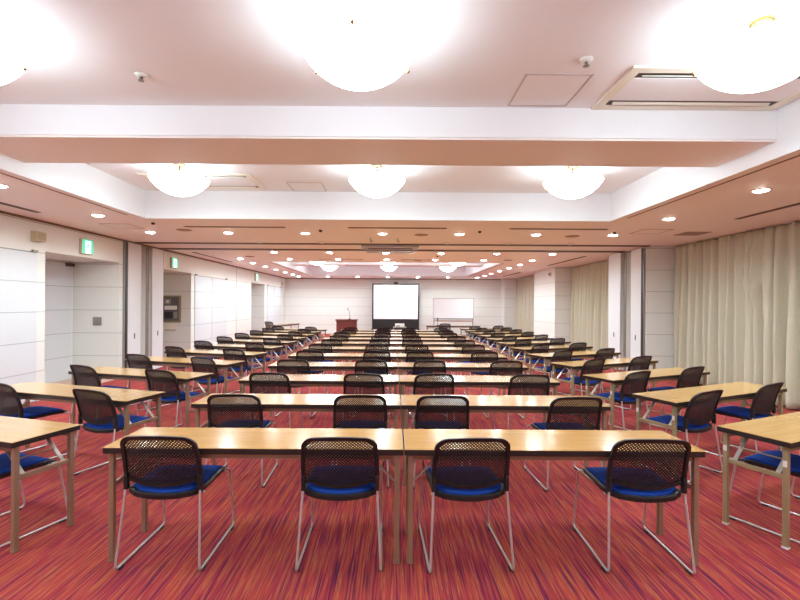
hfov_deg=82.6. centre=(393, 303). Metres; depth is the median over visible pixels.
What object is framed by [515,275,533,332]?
curtain
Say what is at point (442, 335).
chair
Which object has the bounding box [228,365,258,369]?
seat cushion
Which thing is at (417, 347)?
chair
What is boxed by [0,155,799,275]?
trim
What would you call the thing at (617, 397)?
seat cushion
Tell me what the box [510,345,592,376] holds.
desk
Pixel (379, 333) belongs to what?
chair
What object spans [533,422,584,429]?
seat cushion
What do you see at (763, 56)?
lamp
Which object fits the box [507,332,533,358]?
chair
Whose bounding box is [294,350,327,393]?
chair
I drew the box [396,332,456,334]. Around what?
desk
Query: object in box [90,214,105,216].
recessed light
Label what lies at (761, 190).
recessed light
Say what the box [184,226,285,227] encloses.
air slot
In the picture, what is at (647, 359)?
chair
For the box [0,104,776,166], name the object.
ceiling beam
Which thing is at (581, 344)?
chair
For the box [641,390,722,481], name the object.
chair
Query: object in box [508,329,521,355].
chair
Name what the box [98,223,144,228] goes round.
access hatch
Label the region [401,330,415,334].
chair
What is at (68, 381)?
trim
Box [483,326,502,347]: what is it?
chair
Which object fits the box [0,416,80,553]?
desk
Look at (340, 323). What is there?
lectern
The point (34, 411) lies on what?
seat cushion
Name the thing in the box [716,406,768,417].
seat cushion
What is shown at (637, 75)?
outlet
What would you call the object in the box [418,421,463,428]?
seat cushion
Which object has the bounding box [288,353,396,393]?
desk
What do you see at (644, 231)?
access hatch
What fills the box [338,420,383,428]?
seat cushion
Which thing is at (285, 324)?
desk
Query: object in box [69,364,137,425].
chair
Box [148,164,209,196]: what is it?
lamp
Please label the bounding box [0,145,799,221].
trim
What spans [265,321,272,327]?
chair
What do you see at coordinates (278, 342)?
chair
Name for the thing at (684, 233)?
ceiling vent
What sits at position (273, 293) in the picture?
door
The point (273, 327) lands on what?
chair
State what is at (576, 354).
desk
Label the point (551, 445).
desk
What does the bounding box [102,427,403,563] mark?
desk
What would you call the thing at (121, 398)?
desk
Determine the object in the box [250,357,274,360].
seat cushion
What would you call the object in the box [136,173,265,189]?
air conditioner
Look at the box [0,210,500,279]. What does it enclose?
trim
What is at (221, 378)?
seat cushion
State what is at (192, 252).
air slot
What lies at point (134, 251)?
pocket door
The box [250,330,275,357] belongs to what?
chair
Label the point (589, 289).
curtain
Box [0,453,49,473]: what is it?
seat cushion
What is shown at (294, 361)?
chair
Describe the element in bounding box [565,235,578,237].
ceiling speaker
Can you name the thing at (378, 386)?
chair
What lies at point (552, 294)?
wall
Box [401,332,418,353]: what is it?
chair
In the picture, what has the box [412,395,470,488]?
chair
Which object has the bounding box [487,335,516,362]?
chair
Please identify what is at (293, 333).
chair
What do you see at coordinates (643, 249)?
door frame
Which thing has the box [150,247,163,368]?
pocket door
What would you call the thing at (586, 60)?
sprinkler
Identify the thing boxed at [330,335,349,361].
chair
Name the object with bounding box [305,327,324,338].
chair
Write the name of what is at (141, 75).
sprinkler
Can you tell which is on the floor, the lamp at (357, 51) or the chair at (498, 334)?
the chair at (498, 334)
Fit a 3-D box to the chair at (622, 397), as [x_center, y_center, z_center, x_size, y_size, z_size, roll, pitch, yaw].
[2.732,1.183,5.531,0.515,0.810,0.638,0,0,-28]
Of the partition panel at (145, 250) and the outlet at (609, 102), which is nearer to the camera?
the outlet at (609, 102)
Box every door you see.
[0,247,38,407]
[44,260,74,382]
[126,242,141,368]
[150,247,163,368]
[194,274,227,356]
[267,285,280,328]
[608,253,622,369]
[630,248,641,370]
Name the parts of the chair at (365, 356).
backrest, frame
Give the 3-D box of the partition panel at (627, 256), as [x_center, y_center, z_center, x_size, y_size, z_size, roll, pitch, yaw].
[5.694,0.197,10.855,0.386,2.800,0.098,0,0,0]
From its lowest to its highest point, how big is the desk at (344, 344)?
0.700 m
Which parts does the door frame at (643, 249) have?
post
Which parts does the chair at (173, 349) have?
backrest, frame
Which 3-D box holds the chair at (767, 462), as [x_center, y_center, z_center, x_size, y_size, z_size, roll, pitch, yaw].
[2.833,1.183,3.227,0.515,0.810,0.638,0,0,-28]
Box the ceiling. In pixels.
[0,0,799,278]
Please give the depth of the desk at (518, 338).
11.52 m
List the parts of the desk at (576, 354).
leg, leg, apron rail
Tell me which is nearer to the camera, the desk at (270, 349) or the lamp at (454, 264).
the desk at (270, 349)
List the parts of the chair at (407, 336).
backrest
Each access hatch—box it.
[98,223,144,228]
[286,182,326,191]
[508,73,593,105]
[629,229,673,233]
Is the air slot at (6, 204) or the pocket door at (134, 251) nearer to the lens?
the air slot at (6, 204)
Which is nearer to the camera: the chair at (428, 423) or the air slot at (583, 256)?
the chair at (428, 423)
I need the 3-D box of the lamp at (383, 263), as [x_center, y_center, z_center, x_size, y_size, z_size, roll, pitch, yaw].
[-0.210,-1.507,15.699,0.690,0.389,0.692,0,0,0]
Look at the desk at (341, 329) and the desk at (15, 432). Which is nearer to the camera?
the desk at (15, 432)
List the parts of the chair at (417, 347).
frame, backrest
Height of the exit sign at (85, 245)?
0.270 m
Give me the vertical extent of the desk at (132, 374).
0.700 m
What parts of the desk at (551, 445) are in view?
leg, leg, apron rail, leg, leg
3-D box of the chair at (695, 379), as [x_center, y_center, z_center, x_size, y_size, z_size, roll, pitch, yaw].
[3.648,1.189,5.948,0.515,0.810,0.638,0,0,-27]
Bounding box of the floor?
[0,334,799,599]
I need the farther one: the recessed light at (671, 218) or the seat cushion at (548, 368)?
the seat cushion at (548, 368)
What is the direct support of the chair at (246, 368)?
on the floor
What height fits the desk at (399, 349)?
0.700 m
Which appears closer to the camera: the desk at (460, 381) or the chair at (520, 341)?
the desk at (460, 381)
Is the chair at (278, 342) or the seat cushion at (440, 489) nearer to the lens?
the seat cushion at (440, 489)
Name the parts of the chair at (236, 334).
backrest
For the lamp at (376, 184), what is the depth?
5.40 m
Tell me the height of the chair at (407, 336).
0.810 m
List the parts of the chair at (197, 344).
backrest, frame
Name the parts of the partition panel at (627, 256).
panel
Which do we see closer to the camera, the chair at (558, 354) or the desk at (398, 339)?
the chair at (558, 354)
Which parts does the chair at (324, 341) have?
backrest, frame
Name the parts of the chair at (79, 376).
backrest, frame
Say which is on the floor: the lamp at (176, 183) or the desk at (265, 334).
the desk at (265, 334)
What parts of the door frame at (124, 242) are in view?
post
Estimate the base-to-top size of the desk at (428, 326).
0.700 m
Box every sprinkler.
[134,71,147,81]
[579,56,592,67]
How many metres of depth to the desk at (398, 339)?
11.08 m
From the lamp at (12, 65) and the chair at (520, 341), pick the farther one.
the chair at (520, 341)
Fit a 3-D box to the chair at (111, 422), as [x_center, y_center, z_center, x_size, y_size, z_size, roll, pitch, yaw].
[-2.577,1.148,4.233,0.515,0.810,0.638,0,0,20]
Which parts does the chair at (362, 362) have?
backrest, frame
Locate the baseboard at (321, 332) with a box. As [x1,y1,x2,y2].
[321,332,467,334]
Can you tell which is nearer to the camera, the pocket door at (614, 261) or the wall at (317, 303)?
the pocket door at (614, 261)
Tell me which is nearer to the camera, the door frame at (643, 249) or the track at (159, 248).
the door frame at (643, 249)
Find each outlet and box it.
[605,100,778,105]
[634,73,799,78]
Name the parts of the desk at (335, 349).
apron rail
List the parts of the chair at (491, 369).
backrest, frame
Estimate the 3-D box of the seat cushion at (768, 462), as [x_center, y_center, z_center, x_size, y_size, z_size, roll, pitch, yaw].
[2.825,1.133,3.244,0.415,0.042,0.435,0,0,-28]
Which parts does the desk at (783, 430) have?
leg, brace rod, leg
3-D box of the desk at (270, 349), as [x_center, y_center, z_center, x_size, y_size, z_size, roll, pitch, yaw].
[-3.145,1.200,9.198,1.800,0.700,0.450,0,0,17]
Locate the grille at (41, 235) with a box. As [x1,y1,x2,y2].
[38,232,45,240]
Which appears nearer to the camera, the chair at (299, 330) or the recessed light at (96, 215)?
the recessed light at (96, 215)
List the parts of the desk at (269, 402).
leg, leg, apron rail, leg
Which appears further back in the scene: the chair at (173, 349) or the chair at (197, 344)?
the chair at (197, 344)
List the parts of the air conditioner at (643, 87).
intake panel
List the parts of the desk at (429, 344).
apron rail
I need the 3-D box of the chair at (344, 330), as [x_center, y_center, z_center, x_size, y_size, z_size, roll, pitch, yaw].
[-1.356,1.156,13.585,0.515,0.810,0.638,0,0,-4]
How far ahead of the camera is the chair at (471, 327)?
15.85 m
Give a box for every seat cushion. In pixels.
[0,406,62,417]
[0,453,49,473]
[87,414,149,428]
[101,385,129,388]
[134,465,221,492]
[161,391,201,400]
[198,376,235,381]
[223,420,269,427]
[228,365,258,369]
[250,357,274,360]
[307,466,374,493]
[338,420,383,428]
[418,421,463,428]
[428,466,500,494]
[518,358,543,361]
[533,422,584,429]
[536,366,565,370]
[561,377,596,383]
[586,467,675,495]
[594,392,635,400]
[646,415,708,428]
[649,386,675,390]
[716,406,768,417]
[743,450,799,472]
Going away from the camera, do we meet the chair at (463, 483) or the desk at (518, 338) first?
the chair at (463, 483)
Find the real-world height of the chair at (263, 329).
0.810 m
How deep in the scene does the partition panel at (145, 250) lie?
10.33 m
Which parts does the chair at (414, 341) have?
backrest, frame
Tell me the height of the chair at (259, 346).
0.810 m
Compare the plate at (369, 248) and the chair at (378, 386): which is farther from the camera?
the plate at (369, 248)
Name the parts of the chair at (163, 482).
sled leg, backrest, frame, sled leg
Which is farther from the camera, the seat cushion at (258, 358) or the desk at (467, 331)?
the desk at (467, 331)
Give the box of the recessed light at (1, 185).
[0,184,9,187]
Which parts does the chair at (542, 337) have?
backrest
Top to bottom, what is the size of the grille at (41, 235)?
0.110 m
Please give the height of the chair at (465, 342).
0.810 m
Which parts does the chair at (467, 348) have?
backrest, frame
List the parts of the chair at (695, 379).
sled leg, frame, backrest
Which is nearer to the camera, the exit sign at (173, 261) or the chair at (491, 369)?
the chair at (491, 369)
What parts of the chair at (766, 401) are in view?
sled leg, sled leg, frame, backrest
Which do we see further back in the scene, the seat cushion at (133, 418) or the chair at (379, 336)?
the chair at (379, 336)
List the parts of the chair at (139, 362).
backrest, frame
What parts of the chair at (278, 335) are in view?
backrest, frame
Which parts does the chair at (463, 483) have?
sled leg, frame, backrest, sled leg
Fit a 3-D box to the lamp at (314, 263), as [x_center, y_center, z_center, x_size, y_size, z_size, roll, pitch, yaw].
[-2.640,-1.523,15.699,0.690,0.389,0.692,0,0,0]
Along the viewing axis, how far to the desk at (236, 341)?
10.23 m
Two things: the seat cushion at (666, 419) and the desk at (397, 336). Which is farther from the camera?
the desk at (397, 336)
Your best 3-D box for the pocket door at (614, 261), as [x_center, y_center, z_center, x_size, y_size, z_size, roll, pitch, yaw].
[5.451,0.190,11.235,0.053,2.810,0.622,0,0,0]
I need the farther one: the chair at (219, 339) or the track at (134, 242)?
the chair at (219, 339)
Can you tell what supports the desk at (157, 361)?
on the floor
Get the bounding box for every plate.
[93,317,101,324]
[361,245,418,252]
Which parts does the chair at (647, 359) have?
sled leg, frame, backrest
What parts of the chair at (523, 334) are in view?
backrest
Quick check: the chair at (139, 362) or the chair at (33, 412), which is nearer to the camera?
the chair at (33, 412)
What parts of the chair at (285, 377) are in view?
backrest, frame, sled leg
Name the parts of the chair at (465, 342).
backrest, frame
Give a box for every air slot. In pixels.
[0,202,40,212]
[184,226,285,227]
[192,252,230,261]
[348,227,446,228]
[510,228,607,229]
[547,256,586,265]
[735,203,799,218]
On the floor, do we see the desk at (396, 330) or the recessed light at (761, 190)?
the desk at (396, 330)
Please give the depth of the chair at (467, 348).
8.57 m
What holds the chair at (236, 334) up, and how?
on the floor
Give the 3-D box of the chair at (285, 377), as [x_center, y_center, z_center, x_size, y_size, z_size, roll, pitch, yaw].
[-1.373,1.156,5.266,0.515,0.810,0.638,0,0,2]
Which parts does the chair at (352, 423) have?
frame, backrest, sled leg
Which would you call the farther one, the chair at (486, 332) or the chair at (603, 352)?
the chair at (486, 332)
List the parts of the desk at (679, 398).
leg, leg, apron rail, leg, leg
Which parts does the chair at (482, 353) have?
backrest, frame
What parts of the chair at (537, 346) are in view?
backrest, frame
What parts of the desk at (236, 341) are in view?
leg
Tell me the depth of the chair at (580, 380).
6.49 m
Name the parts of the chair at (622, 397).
sled leg, sled leg, frame, backrest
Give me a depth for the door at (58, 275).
8.84 m
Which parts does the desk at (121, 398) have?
leg, apron rail, leg, leg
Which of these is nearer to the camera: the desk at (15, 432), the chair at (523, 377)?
the desk at (15, 432)
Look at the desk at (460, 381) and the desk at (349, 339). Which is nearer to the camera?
the desk at (460, 381)
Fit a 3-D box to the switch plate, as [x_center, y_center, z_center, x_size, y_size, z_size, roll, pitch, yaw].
[-6.043,0.361,9.260,0.170,0.170,0.020,0,0,0]
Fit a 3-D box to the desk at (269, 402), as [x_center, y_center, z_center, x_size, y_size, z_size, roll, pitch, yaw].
[-0.845,1.214,4.127,1.800,0.700,0.450,0,0,0]
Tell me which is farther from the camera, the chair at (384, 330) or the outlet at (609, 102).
the chair at (384, 330)
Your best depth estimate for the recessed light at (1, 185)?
5.03 m
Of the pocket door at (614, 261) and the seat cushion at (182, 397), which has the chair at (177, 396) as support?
the seat cushion at (182, 397)
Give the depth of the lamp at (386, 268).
18.39 m
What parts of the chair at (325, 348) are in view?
backrest, frame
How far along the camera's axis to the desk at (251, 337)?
11.44 m
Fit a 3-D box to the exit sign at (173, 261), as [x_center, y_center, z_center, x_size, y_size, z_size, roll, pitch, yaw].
[-5.564,-1.026,11.510,0.059,0.270,0.300,0,0,0]
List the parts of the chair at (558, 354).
frame, backrest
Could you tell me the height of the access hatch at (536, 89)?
0.006 m
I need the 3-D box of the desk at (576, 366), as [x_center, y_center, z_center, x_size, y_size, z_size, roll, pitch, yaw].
[3.249,1.241,6.993,1.800,0.700,0.450,0,0,-24]
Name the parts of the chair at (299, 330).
backrest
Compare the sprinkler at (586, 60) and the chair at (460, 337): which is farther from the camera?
the chair at (460, 337)
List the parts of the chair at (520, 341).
backrest, frame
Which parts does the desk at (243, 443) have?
leg, leg, apron rail, leg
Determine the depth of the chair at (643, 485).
2.67 m
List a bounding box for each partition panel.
[141,247,148,368]
[623,253,630,370]
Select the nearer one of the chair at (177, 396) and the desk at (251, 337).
the chair at (177, 396)
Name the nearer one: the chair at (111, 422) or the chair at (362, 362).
the chair at (111, 422)
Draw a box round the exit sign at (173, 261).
[170,257,177,268]
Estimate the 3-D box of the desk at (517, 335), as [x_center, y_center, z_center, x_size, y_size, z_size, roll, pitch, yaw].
[3.249,1.241,12.868,1.800,0.700,0.450,0,0,-24]
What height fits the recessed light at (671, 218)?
0.023 m
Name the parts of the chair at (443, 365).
backrest, frame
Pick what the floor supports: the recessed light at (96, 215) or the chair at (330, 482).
the chair at (330, 482)
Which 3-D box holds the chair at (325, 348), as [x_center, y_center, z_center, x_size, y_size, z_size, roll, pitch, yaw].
[-1.399,1.156,8.830,0.515,0.810,0.638,0,0,-1]
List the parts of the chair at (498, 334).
frame, backrest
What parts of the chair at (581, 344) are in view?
frame, backrest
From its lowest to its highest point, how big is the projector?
0.125 m
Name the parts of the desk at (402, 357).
apron rail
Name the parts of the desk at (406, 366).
leg, apron rail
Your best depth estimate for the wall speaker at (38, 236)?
7.04 m
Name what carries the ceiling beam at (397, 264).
attached to the ceiling
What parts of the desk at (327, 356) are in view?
apron rail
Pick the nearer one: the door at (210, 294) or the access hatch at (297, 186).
the access hatch at (297, 186)
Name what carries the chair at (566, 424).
on the floor
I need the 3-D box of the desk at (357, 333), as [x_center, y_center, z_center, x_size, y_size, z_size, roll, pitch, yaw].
[-0.845,1.214,13.647,1.800,0.700,0.450,0,0,0]
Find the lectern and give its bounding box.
[335,319,357,331]
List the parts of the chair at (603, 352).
frame, backrest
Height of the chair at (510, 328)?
0.810 m
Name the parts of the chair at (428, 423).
sled leg, frame, backrest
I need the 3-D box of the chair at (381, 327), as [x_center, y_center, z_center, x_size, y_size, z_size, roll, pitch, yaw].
[-0.322,1.163,14.774,0.515,0.810,0.638,0,0,-3]
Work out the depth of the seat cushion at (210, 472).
2.74 m
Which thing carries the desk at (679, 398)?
on the floor
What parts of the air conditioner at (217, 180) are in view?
intake panel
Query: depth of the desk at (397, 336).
12.27 m
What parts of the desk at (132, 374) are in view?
leg, apron rail, leg, leg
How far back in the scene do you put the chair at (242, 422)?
3.86 m
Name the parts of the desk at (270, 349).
apron rail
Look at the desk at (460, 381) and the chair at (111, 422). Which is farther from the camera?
the desk at (460, 381)
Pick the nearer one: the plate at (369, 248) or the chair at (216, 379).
the chair at (216, 379)
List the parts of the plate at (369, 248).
plate, plate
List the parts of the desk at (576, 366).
leg, leg, apron rail, leg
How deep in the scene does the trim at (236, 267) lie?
16.16 m
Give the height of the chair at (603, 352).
0.810 m
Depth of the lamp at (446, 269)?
18.40 m
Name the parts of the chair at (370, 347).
backrest, frame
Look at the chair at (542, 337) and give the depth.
11.57 m
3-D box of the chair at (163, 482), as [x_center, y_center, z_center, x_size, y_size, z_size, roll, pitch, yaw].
[-1.369,1.156,2.890,0.515,0.810,0.638,0,0,0]
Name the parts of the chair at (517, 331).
backrest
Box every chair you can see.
[0,383,76,458]
[0,453,66,547]
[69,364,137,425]
[72,389,164,475]
[114,436,234,570]
[126,354,172,409]
[144,369,206,426]
[164,346,207,391]
[189,357,239,413]
[194,340,231,376]
[205,394,277,486]
[217,336,244,369]
[221,348,266,393]
[234,333,257,364]
[244,342,279,376]
[249,372,302,427]
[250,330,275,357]
[262,328,274,332]
[263,338,291,372]
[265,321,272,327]
[272,326,283,330]
[274,359,318,417]
[277,334,302,356]
[287,331,308,357]
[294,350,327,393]
[295,437,383,571]
[297,329,318,341]
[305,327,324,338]
[308,344,335,374]
[320,339,344,374]
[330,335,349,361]
[332,395,389,487]
[333,332,351,361]
[341,329,355,333]
[342,373,389,428]
[353,360,390,418]
[362,351,391,394]
[365,344,388,374]
[369,339,391,372]
[371,335,389,341]
[374,332,390,337]
[375,329,389,333]
[377,327,390,331]
[400,335,420,353]
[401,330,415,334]
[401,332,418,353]
[401,339,422,372]
[403,344,428,374]
[405,351,433,394]
[407,373,453,426]
[408,360,445,418]
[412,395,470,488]
[418,438,514,572]
[434,328,447,331]
[437,330,453,353]
[439,323,450,329]
[440,332,458,362]
[445,336,465,362]
[451,340,475,375]
[455,345,485,375]
[464,351,499,394]
[467,326,480,336]
[468,328,486,343]
[475,330,495,351]
[481,360,524,418]
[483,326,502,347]
[484,332,504,352]
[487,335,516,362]
[490,327,511,350]
[494,374,549,429]
[502,339,530,374]
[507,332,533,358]
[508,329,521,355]
[518,344,549,373]
[519,334,547,364]
[524,397,602,490]
[527,350,572,395]
[532,338,564,372]
[556,358,605,415]
[567,342,586,377]
[570,348,614,393]
[573,439,695,574]
[594,371,650,429]
[600,356,651,409]
[641,366,704,431]
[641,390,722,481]
[696,382,783,465]
[729,450,799,543]
[790,451,799,498]
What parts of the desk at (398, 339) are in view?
apron rail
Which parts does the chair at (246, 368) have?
backrest, frame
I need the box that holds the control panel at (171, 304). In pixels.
[163,295,180,322]
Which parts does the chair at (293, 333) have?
backrest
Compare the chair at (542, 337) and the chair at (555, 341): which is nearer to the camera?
the chair at (555, 341)
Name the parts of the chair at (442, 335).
backrest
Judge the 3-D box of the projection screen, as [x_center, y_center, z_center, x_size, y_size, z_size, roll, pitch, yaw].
[0.083,0.254,22.650,2.440,2.626,0.804,0,0,0]
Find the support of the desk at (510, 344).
on the floor
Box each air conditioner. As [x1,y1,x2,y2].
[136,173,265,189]
[591,65,799,110]
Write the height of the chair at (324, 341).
0.810 m
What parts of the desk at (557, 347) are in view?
apron rail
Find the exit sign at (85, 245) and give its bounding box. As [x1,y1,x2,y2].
[79,238,92,254]
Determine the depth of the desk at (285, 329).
14.97 m
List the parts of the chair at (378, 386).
backrest, frame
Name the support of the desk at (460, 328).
on the floor
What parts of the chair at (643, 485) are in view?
sled leg, frame, backrest, sled leg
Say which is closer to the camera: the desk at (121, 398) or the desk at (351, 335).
the desk at (121, 398)
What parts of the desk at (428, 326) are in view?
apron rail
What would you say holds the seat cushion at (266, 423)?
on the chair at (242, 422)
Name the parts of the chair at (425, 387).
backrest, frame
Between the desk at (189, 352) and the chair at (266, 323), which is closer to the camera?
the desk at (189, 352)
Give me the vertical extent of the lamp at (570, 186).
0.389 m
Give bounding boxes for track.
[134,242,649,246]
[159,248,625,252]
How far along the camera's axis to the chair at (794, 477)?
3.74 m
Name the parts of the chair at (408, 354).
backrest, frame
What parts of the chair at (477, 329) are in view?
backrest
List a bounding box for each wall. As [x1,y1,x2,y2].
[0,213,284,382]
[285,279,500,332]
[500,246,675,369]
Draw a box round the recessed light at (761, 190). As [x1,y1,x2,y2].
[750,188,771,192]
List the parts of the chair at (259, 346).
backrest, frame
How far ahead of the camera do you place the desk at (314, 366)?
6.32 m
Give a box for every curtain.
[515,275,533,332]
[570,260,607,357]
[674,222,799,409]
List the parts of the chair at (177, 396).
backrest, frame, sled leg, sled leg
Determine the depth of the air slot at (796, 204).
6.13 m
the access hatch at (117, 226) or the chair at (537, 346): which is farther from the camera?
the chair at (537, 346)
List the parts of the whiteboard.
rail, frame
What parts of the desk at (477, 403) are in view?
leg, apron rail, leg, leg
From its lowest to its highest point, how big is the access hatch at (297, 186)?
0.006 m
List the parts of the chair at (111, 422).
backrest, frame, sled leg, sled leg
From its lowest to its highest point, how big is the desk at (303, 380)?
0.700 m
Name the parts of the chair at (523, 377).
sled leg, backrest, frame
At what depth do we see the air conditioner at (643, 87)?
3.65 m
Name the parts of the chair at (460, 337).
backrest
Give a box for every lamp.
[0,42,26,85]
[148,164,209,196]
[300,12,416,90]
[310,262,324,264]
[321,266,337,270]
[349,165,404,197]
[380,262,395,265]
[380,266,396,270]
[440,267,455,271]
[450,263,464,265]
[543,166,603,198]
[692,15,799,92]
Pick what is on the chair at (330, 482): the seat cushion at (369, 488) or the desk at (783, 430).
the seat cushion at (369, 488)
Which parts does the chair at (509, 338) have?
backrest, frame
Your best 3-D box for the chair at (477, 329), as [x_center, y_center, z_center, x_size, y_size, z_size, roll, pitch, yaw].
[2.731,1.183,14.930,0.515,0.810,0.638,0,0,-23]
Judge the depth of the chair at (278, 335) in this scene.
11.12 m
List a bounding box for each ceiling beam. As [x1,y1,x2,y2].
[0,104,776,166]
[291,262,482,266]
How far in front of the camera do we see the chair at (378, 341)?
9.76 m
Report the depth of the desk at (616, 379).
5.61 m
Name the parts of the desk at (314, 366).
apron rail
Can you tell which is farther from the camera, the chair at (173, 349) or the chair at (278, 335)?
the chair at (278, 335)
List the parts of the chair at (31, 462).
sled leg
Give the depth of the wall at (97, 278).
9.27 m
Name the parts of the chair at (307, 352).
backrest, frame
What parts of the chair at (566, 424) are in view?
sled leg, frame, backrest, sled leg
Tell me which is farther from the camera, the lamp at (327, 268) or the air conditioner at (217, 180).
the lamp at (327, 268)
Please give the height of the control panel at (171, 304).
0.740 m
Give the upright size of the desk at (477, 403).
0.700 m
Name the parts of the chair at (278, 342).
backrest, frame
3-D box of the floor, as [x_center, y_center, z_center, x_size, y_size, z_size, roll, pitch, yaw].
[-0.151,1.629,10.400,13.200,0.120,26.400,0,0,0]
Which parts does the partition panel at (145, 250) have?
panel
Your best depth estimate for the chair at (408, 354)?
7.38 m
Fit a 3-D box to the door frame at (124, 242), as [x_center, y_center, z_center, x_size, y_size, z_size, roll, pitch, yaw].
[-5.580,0.124,9.424,0.047,2.820,0.072,0,0,0]
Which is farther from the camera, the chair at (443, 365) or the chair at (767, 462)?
the chair at (443, 365)
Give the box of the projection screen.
[371,282,419,329]
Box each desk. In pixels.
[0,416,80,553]
[1,382,164,467]
[68,366,213,427]
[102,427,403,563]
[124,356,244,413]
[164,349,266,388]
[191,393,400,464]
[194,343,283,371]
[218,339,295,373]
[236,336,305,358]
[239,374,398,417]
[257,333,314,346]
[263,330,320,342]
[266,323,299,328]
[268,362,397,415]
[282,328,326,346]
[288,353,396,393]
[303,346,396,360]
[314,341,396,346]
[322,338,395,341]
[329,334,395,337]
[340,329,395,331]
[353,332,395,334]
[396,330,451,346]
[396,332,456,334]
[396,335,462,337]
[397,338,469,361]
[397,342,479,375]
[397,347,491,385]
[398,354,506,394]
[398,362,528,417]
[399,375,559,432]
[401,395,610,484]
[403,429,705,565]
[426,325,471,341]
[460,328,507,335]
[465,329,509,338]
[471,332,525,341]
[478,334,536,358]
[486,337,553,362]
[497,341,570,359]
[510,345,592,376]
[527,350,620,391]
[550,357,657,414]
[583,367,709,429]
[632,382,786,472]
[717,412,799,549]
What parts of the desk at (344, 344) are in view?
apron rail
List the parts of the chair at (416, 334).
backrest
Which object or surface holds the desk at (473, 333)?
on the floor
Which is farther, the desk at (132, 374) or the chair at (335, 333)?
the chair at (335, 333)
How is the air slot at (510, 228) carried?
attached to the ceiling
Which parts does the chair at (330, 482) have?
sled leg, backrest, frame, sled leg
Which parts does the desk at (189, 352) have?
apron rail, leg, leg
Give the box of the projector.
[395,323,403,326]
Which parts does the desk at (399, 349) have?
apron rail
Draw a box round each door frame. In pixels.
[122,241,126,367]
[641,248,645,368]
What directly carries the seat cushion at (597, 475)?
on the chair at (643, 485)
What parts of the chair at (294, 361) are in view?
backrest, frame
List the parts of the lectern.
raised panel, panel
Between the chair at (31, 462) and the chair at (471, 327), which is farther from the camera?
the chair at (471, 327)
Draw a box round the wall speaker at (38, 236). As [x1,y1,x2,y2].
[31,231,46,241]
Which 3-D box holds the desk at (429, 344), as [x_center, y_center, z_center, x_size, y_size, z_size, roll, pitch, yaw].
[0.961,1.226,10.077,1.800,0.700,0.450,0,0,0]
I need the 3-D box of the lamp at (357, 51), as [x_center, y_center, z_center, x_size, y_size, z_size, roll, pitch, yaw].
[-0.210,-1.507,2.719,0.690,0.389,0.692,0,0,0]
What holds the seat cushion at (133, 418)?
on the chair at (111, 422)
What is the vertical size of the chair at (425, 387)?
0.810 m
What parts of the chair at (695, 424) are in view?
sled leg, sled leg, frame, backrest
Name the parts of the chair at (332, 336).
backrest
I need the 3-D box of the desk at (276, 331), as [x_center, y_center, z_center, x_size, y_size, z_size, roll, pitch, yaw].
[-3.145,1.200,13.946,1.800,0.700,0.450,0,0,17]
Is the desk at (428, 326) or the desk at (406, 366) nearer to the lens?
the desk at (406, 366)
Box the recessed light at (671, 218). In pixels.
[661,217,676,219]
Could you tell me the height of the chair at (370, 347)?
0.810 m
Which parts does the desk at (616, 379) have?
leg, leg, apron rail, leg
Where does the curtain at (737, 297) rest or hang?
hanging from the ceiling
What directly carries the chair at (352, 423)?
on the floor
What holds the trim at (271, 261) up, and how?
attached to the ceiling
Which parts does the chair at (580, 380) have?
frame, backrest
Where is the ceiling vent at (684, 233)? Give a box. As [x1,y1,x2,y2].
[676,232,710,235]
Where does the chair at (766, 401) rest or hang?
on the floor
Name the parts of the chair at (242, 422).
backrest, frame, sled leg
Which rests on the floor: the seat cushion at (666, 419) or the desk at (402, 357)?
the desk at (402, 357)
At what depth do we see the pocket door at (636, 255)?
10.21 m
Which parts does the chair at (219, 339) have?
backrest, frame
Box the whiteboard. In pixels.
[433,298,473,329]
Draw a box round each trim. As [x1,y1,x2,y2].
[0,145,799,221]
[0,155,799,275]
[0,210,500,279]
[54,378,114,384]
[236,267,236,299]
[271,261,499,275]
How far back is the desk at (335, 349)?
8.70 m
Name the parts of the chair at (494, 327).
backrest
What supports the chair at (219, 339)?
on the floor
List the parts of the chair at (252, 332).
backrest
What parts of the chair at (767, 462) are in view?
sled leg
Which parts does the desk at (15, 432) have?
apron rail, leg, brace rod, leg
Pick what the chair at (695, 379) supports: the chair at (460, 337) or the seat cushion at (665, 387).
the seat cushion at (665, 387)
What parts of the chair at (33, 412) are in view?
backrest, frame, sled leg, sled leg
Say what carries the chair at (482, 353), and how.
on the floor
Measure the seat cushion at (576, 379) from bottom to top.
0.042 m
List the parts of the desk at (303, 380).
leg, apron rail, leg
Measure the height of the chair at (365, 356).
0.810 m
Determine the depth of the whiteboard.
21.29 m
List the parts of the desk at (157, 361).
apron rail, leg, leg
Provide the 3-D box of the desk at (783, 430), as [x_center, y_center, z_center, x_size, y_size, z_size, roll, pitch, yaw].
[3.249,1.241,3.468,1.800,0.700,0.450,0,0,-24]
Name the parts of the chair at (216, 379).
sled leg, backrest, frame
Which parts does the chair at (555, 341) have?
backrest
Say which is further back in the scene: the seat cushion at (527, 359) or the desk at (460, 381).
the seat cushion at (527, 359)
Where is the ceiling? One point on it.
(470, 53)
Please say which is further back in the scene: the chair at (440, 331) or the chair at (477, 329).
the chair at (477, 329)
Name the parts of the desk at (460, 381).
leg, apron rail, leg, leg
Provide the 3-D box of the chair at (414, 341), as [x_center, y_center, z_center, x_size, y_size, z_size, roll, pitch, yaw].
[0.409,1.168,10.016,0.515,0.810,0.638,0,0,4]
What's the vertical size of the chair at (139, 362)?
0.810 m
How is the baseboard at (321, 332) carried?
attached to the wall at (317, 303)
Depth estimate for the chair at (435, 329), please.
14.51 m
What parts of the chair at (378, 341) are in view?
backrest, frame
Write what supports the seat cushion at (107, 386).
on the chair at (79, 376)
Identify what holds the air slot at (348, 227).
attached to the ceiling

